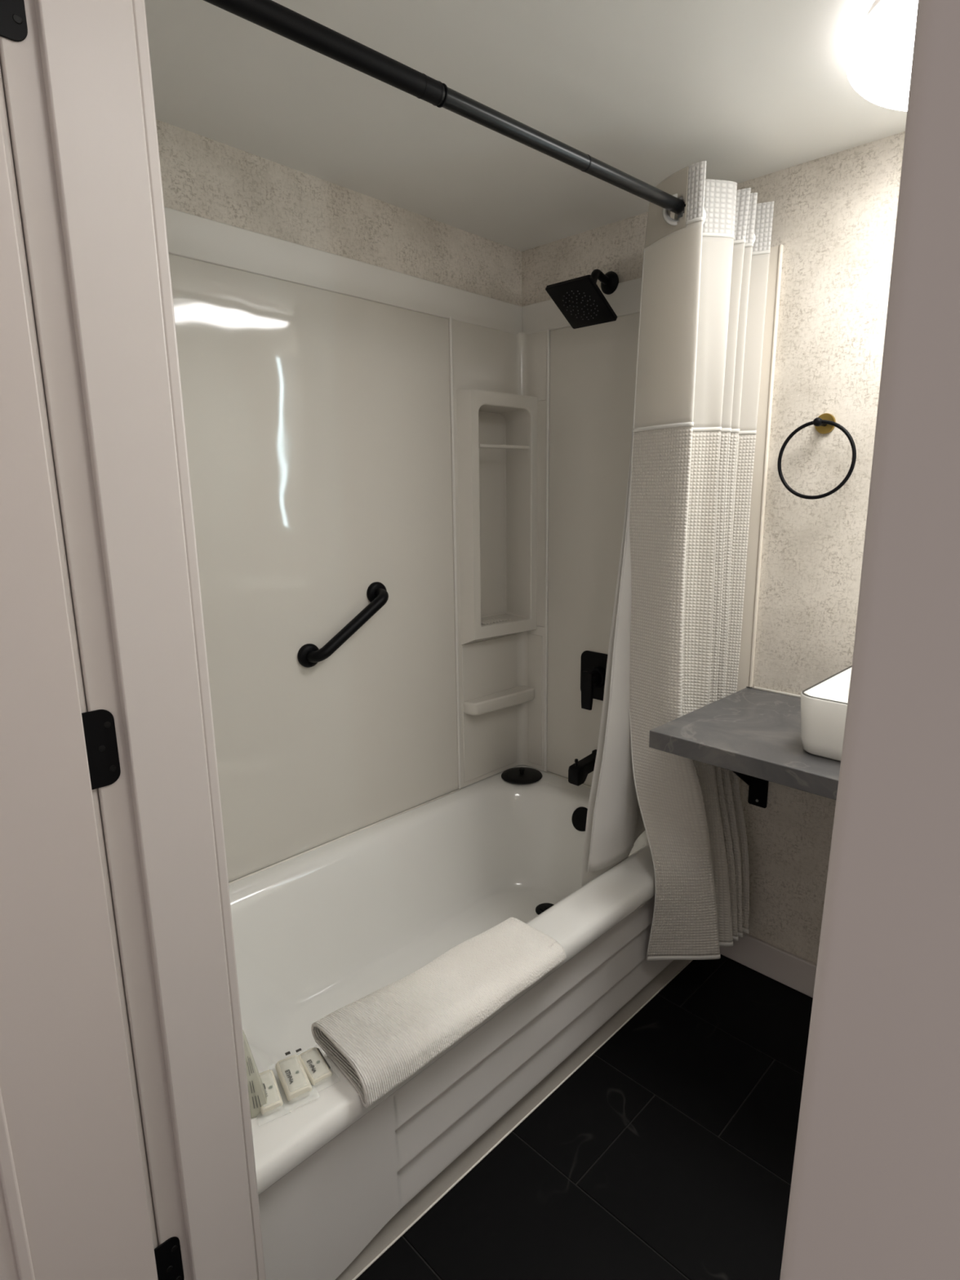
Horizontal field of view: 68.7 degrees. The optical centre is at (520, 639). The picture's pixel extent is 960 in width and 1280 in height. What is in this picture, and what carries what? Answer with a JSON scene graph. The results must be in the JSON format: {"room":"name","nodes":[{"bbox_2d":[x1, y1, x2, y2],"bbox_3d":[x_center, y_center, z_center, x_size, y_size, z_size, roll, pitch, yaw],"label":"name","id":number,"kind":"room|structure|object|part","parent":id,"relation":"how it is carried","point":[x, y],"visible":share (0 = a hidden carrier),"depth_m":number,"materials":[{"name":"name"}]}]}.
{"room":"bathroom","nodes":[
{"label":"bathroom","id":0,"kind":"room"},
{"bbox_2d":[155,119,521,306],"bbox_3d":[-0.529,-0.098,1.932,0.100,2.087,1.458,11,16,42],"label":"wall","id":1,"kind":"structure","parent":0,"point":[202,176],"depth_m":1.71,"materials":[{"name":"paint"}]},
{"bbox_2d":[164,206,783,882],"bbox_3d":[-0.201,-0.142,1.611,0.909,1.537,1.457,11,16,42],"label":"tub surround","id":2,"kind":"object","parent":1,"relation":"attached to","point":[351,425],"visible":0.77,"depth_m":1.95,"materials":[{"name":"plastic"}]},
{"bbox_3d":[-0.594,-0.135,1.769,0.011,1.458,1.146,11,16,42],"label":"long panel","id":3,"kind":"part","parent":2,"relation":"part of","materials":[{"name":"plastic"}]},
{"bbox_2d":[297,582,388,667],"bbox_3d":[-0.458,-0.040,1.883,0.068,0.206,0.286,11,16,42],"label":"grab bar","id":4,"kind":"object","parent":2,"relation":"attached to","point":[308,655],"visible":1,"depth_m":1.85,"materials":[{"name":"black metal"}]},
{"bbox_2d":[203,0,685,216],"bbox_3d":[0.042,-0.863,1.220,1.450,0.052,0.053,-11,16,-42],"label":"shower rod","id":5,"kind":"object","parent":2,"relation":"attached to","point":[269,15],"visible":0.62,"depth_m":1.03,"materials":[{"name":"black metal"}]},
{"bbox_2d":[582,250,645,886],"bbox_3d":[0.335,-0.135,1.776,0.415,1.563,0.076,-9,15,-38],"label":"curtain liner","id":6,"kind":"object","parent":5,"relation":"hanging from","point":[614,821],"visible":0.13,"depth_m":1.78,"materials":[{"name":"white fabric"}]},
{"bbox_2d":[628,160,773,960],"bbox_3d":[0.451,-0.095,1.717,0.330,1.841,0.223,-5,13,-21],"label":"shower curtain","id":7,"kind":"object","parent":5,"relation":"hanging from","point":[705,269],"visible":0.93,"depth_m":1.68,"materials":[{"name":"white fabric"}]},
{"bbox_3d":[0.452,0.154,1.769,0.326,1.319,0.220,-5,13,-23],"label":"waffle panel","id":8,"kind":"part","parent":7,"relation":"part of","materials":[{"name":"white fabric"}]},
{"bbox_2d":[463,685,534,715],"bbox_3d":[-0.067,0.207,2.359,0.067,0.046,0.283,11,16,42],"label":"shelf","id":9,"kind":"object","parent":2,"relation":"attached to","point":[500,697],"depth_m":2.34,"materials":[{"name":"plastic"}]},
{"bbox_3d":[-0.059,-0.236,2.251,0.123,1.458,0.317,11,16,42],"label":"corner panel","id":10,"kind":"part","parent":2,"relation":"part of","materials":[{"name":"plastic"}]},
{"bbox_3d":[-0.076,0.225,2.387,0.299,0.468,0.081,-7,13,-28],"label":"plate","id":11,"kind":"part","parent":2,"relation":"part of","materials":[{"name":"plastic"}]},
{"bbox_2d":[545,269,618,328],"bbox_3d":[0.193,-0.946,1.913,0.150,0.159,0.218,11,16,42],"label":"shower","id":12,"kind":"object","parent":2,"relation":"attached to","point":[580,300],"visible":1,"depth_m":1.89,"materials":[{"name":"black metal"}]},
{"bbox_3d":[0.211,-0.982,1.941,0.030,0.087,0.143,8,14,33],"label":"arm","id":13,"kind":"part","parent":12,"relation":"part of","materials":[{"name":"black metal"}]},
{"bbox_2d":[568,749,596,786],"bbox_3d":[0.212,0.406,2.239,0.052,0.082,0.143,11,16,42],"label":"tub spout","id":14,"kind":"object","parent":2,"relation":"attached to","point":[578,772],"visible":0.84,"depth_m":2.20,"materials":[{"name":"black metal"}]},
{"bbox_3d":[0.337,-0.204,2.098,0.682,1.458,0.008,11,16,42],"label":"panel","id":15,"kind":"part","parent":2,"relation":"part of","materials":[{"name":"plastic"}]},
{"bbox_2d":[580,650,607,710],"bbox_3d":[0.230,0.131,2.210,0.158,0.168,0.077,11,16,42],"label":"shower valve","id":16,"kind":"object","parent":2,"relation":"attached to","point":[593,664],"visible":0.76,"depth_m":2.21,"materials":[{"name":"black metal"}]},
{"bbox_3d":[0.209,0.160,2.194,0.042,0.118,0.016,11,16,42],"label":"lever","id":17,"kind":"part","parent":16,"relation":"part of","materials":[{"name":"black metal"}]},
{"bbox_3d":[0.622,-0.406,1.782,0.007,1.092,0.012,11,16,42],"label":"edge trim","id":18,"kind":"part","parent":2,"relation":"part of","materials":[{"name":"plastic"}]},
{"bbox_2d":[144,0,906,251],"bbox_3d":[0.206,-1.003,1.036,2.120,0.050,1.667,11,16,42],"label":"ceiling","id":19,"kind":"structure","parent":0,"point":[651,91],"depth_m":1.35,"materials":[{"name":"paint"}]},
{"bbox_2d":[846,0,918,111],"bbox_3d":[0.752,-0.949,1.085,0.451,0.076,0.451,11,16,42],"label":"ceiling light","id":20,"kind":"object","parent":19,"relation":"attached to","point":[879,59],"visible":0.64,"depth_m":1.11,"materials":[{"name":"frosted glass"}]},
{"bbox_2d":[355,954,813,1279],"bbox_3d":[-0.246,1.194,0.999,2.120,0.060,3.000,11,16,42],"label":"floor","id":21,"kind":"structure","parent":0,"point":[668,1153],"depth_m":1.43,"materials":[{"name":"black marble tile"},{"name":"grout"}]},
{"bbox_2d":[228,764,693,1279],"bbox_3d":[-0.203,0.796,1.810,0.789,0.386,1.456,11,16,42],"label":"bathtub","id":22,"kind":"object","parent":21,"relation":"on","point":[319,930],"visible":0.65,"depth_m":1.72,"materials":[{"name":"ceramic"}]},
{"bbox_2d":[242,1030,266,1117],"bbox_3d":[-0.446,0.691,1.110,0.088,0.116,0.061,11,16,42],"label":"pouch","id":23,"kind":"object","parent":22,"relation":"on","point":[256,1091],"visible":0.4,"depth_m":1.11,"materials":[{"name":"beige"}]},
{"bbox_2d":[247,1056,261,1108],"bbox_3d":[-0.431,0.701,1.109,0.047,0.071,0.028,1,12,7],"label":"print","id":24,"kind":"object","parent":23,"relation":"attached to","point":[254,1080],"depth_m":1.11},
{"bbox_2d":[259,1069,283,1115],"bbox_3d":[-0.412,0.735,1.139,0.048,0.015,0.106,-7,14,-30],"label":"packet","id":25,"kind":"object","parent":22,"relation":"on","point":[274,1101],"visible":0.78,"depth_m":1.13,"materials":[{"name":"white"}]},
{"bbox_2d":[275,1051,311,1102],"bbox_3d":[-0.378,0.727,1.163,0.054,0.018,0.110,-8,14,-32],"label":"packet","id":26,"kind":"object","parent":22,"relation":"on","point":[295,1083],"visible":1,"depth_m":1.15,"materials":[{"name":"white"}]},
{"bbox_2d":[284,1069,293,1084],"bbox_3d":[-0.381,0.720,1.155,0.007,0.001,0.032,-8,14,-32],"label":"print","id":27,"kind":"object","parent":26,"relation":"on","point":[289,1073],"depth_m":1.16},
{"bbox_2d":[295,1047,332,1085],"bbox_3d":[-0.350,0.725,1.192,0.050,0.013,0.100,-9,15,-36],"label":"packet","id":28,"kind":"object","parent":22,"relation":"on","point":[317,1068],"visible":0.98,"depth_m":1.18,"materials":[{"name":"white"}]},
{"bbox_2d":[306,1059,316,1072],"bbox_3d":[-0.352,0.720,1.183,0.007,0.001,0.032,-9,15,-36],"label":"print","id":29,"kind":"object","parent":28,"relation":"on","point":[311,1064],"depth_m":1.18},
{"bbox_2d":[311,916,566,1108],"bbox_3d":[-0.139,0.680,1.368,0.201,0.064,0.508,11,16,42],"label":"towel","id":30,"kind":"object","parent":22,"relation":"on","point":[378,1041],"visible":1,"depth_m":1.30,"materials":[{"name":"fabric"}]},
{"bbox_2d":[501,767,542,784],"bbox_3d":[0.004,0.458,2.424,0.143,0.030,0.143,11,16,42],"label":"drain stopper","id":31,"kind":"object","parent":22,"relation":"on","point":[517,775],"visible":1,"depth_m":2.41,"materials":[{"name":"black rubber"}]},
{"bbox_3d":[0.004,0.453,2.423,0.022,0.020,0.022,11,16,42],"label":"knob","id":32,"kind":"part","parent":31,"relation":"part of","materials":[{"name":"black rubber"}]},
{"bbox_3d":[0.196,0.573,2.236,0.076,0.074,0.039,11,16,42],"label":"overflow plate","id":33,"kind":"part","parent":22,"relation":"part of","materials":[{"name":"black metal"}]},
{"bbox_2d":[521,131,905,964],"bbox_3d":[0.741,-0.075,1.817,2.120,2.087,0.100,11,16,42],"label":"wall","id":34,"kind":"structure","parent":0,"point":[834,215],"depth_m":1.71,"materials":[{"name":"paint"}]},
{"bbox_2d":[648,686,840,799],"bbox_3d":[0.847,0.257,1.375,1.080,0.046,0.488,11,16,42],"label":"countertop","id":35,"kind":"structure","parent":34,"relation":"attached to","point":[756,731],"depth_m":1.51,"materials":[{"name":"stone"}]},
{"bbox_2d":[800,665,852,761],"bbox_3d":[0.848,0.174,1.385,0.478,0.123,0.368,11,16,42],"label":"vessel sink","id":36,"kind":"object","parent":35,"relation":"on","point":[824,704],"visible":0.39,"depth_m":1.39,"materials":[{"name":"white ceramic"}]},
{"bbox_2d":[732,770,768,808],"bbox_3d":[0.533,0.344,1.781,0.053,0.290,0.359,11,16,42],"label":"bracket","id":37,"kind":"object","parent":34,"relation":"attached to","point":[757,788],"visible":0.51,"depth_m":1.92,"materials":[{"name":"black metal"}]},
{"bbox_3d":[0.654,0.317,1.908,0.053,0.290,0.005,11,16,42],"label":"wall plate","id":38,"kind":"part","parent":37,"relation":"part of","materials":[{"name":"black metal"}]},
{"bbox_2d":[719,932,817,998],"bbox_3d":[0.992,0.962,1.717,1.130,0.098,0.012,11,16,42],"label":"baseboard","id":39,"kind":"structure","parent":34,"relation":"attached to","point":[797,973],"depth_m":1.97,"materials":[{"name":"paint"}]},
{"bbox_2d":[777,413,856,499],"bbox_3d":[0.708,-0.435,1.661,0.182,0.200,0.059,11,16,42],"label":"towel ring","id":40,"kind":"object","parent":34,"relation":"attached to","point":[825,423],"visible":1,"depth_m":1.65,"materials":[{"name":"black metal"}]},
{"bbox_3d":[0.704,-0.510,1.645,0.020,0.020,0.053,11,16,42],"label":"post","id":41,"kind":"part","parent":40,"relation":"part of","materials":[{"name":"black metal"}]},
{"bbox_3d":[0.724,-0.514,1.666,0.048,0.048,0.007,11,16,42],"label":"wall plate","id":42,"kind":"part","parent":40,"relation":"part of","materials":[{"name":"gold metal"}]},
{"bbox_3d":[-0.361,0.154,0.731,2.020,2.087,0.109,11,16,42],"label":"wall","id":43,"kind":"structure","parent":0,"visible":0},
{"bbox_2d":[0,0,184,1279],"bbox_3d":[-0.675,0.237,0.469,0.046,2.008,0.765,11,16,42],"label":"door","id":44,"kind":"structure","parent":43,"relation":"in","point":[73,1202],"depth_m":0.69,"materials":[{"name":"paint"}]},
{"bbox_3d":[-0.671,0.767,0.554,0.005,0.652,0.505,11,16,42],"label":"panel moulding","id":45,"kind":"part","parent":44,"relation":"part of","materials":[{"name":"paint"}]},
{"bbox_2d":[0,0,266,1279],"bbox_3d":[-0.425,0.140,0.790,0.082,2.090,0.135,11,16,42],"label":"trim","id":46,"kind":"structure","parent":43,"relation":"attached to","point":[77,109],"depth_m":0.72,"materials":[{"name":"paint"}]},
{"bbox_3d":[-0.472,0.148,0.751,0.068,2.090,0.013,11,16,42],"label":"casing","id":47,"kind":"part","parent":46,"relation":"part of","materials":[{"name":"paint"}]},
{"bbox_2d":[779,0,959,1279],"bbox_3d":[0.150,0.252,0.253,0.077,2.090,0.128,11,16,42],"label":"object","id":48,"kind":"structure","parent":43,"relation":"attached to","point":[875,1188],"depth_m":0.17,"materials":[{"name":"paint"}]}
]}

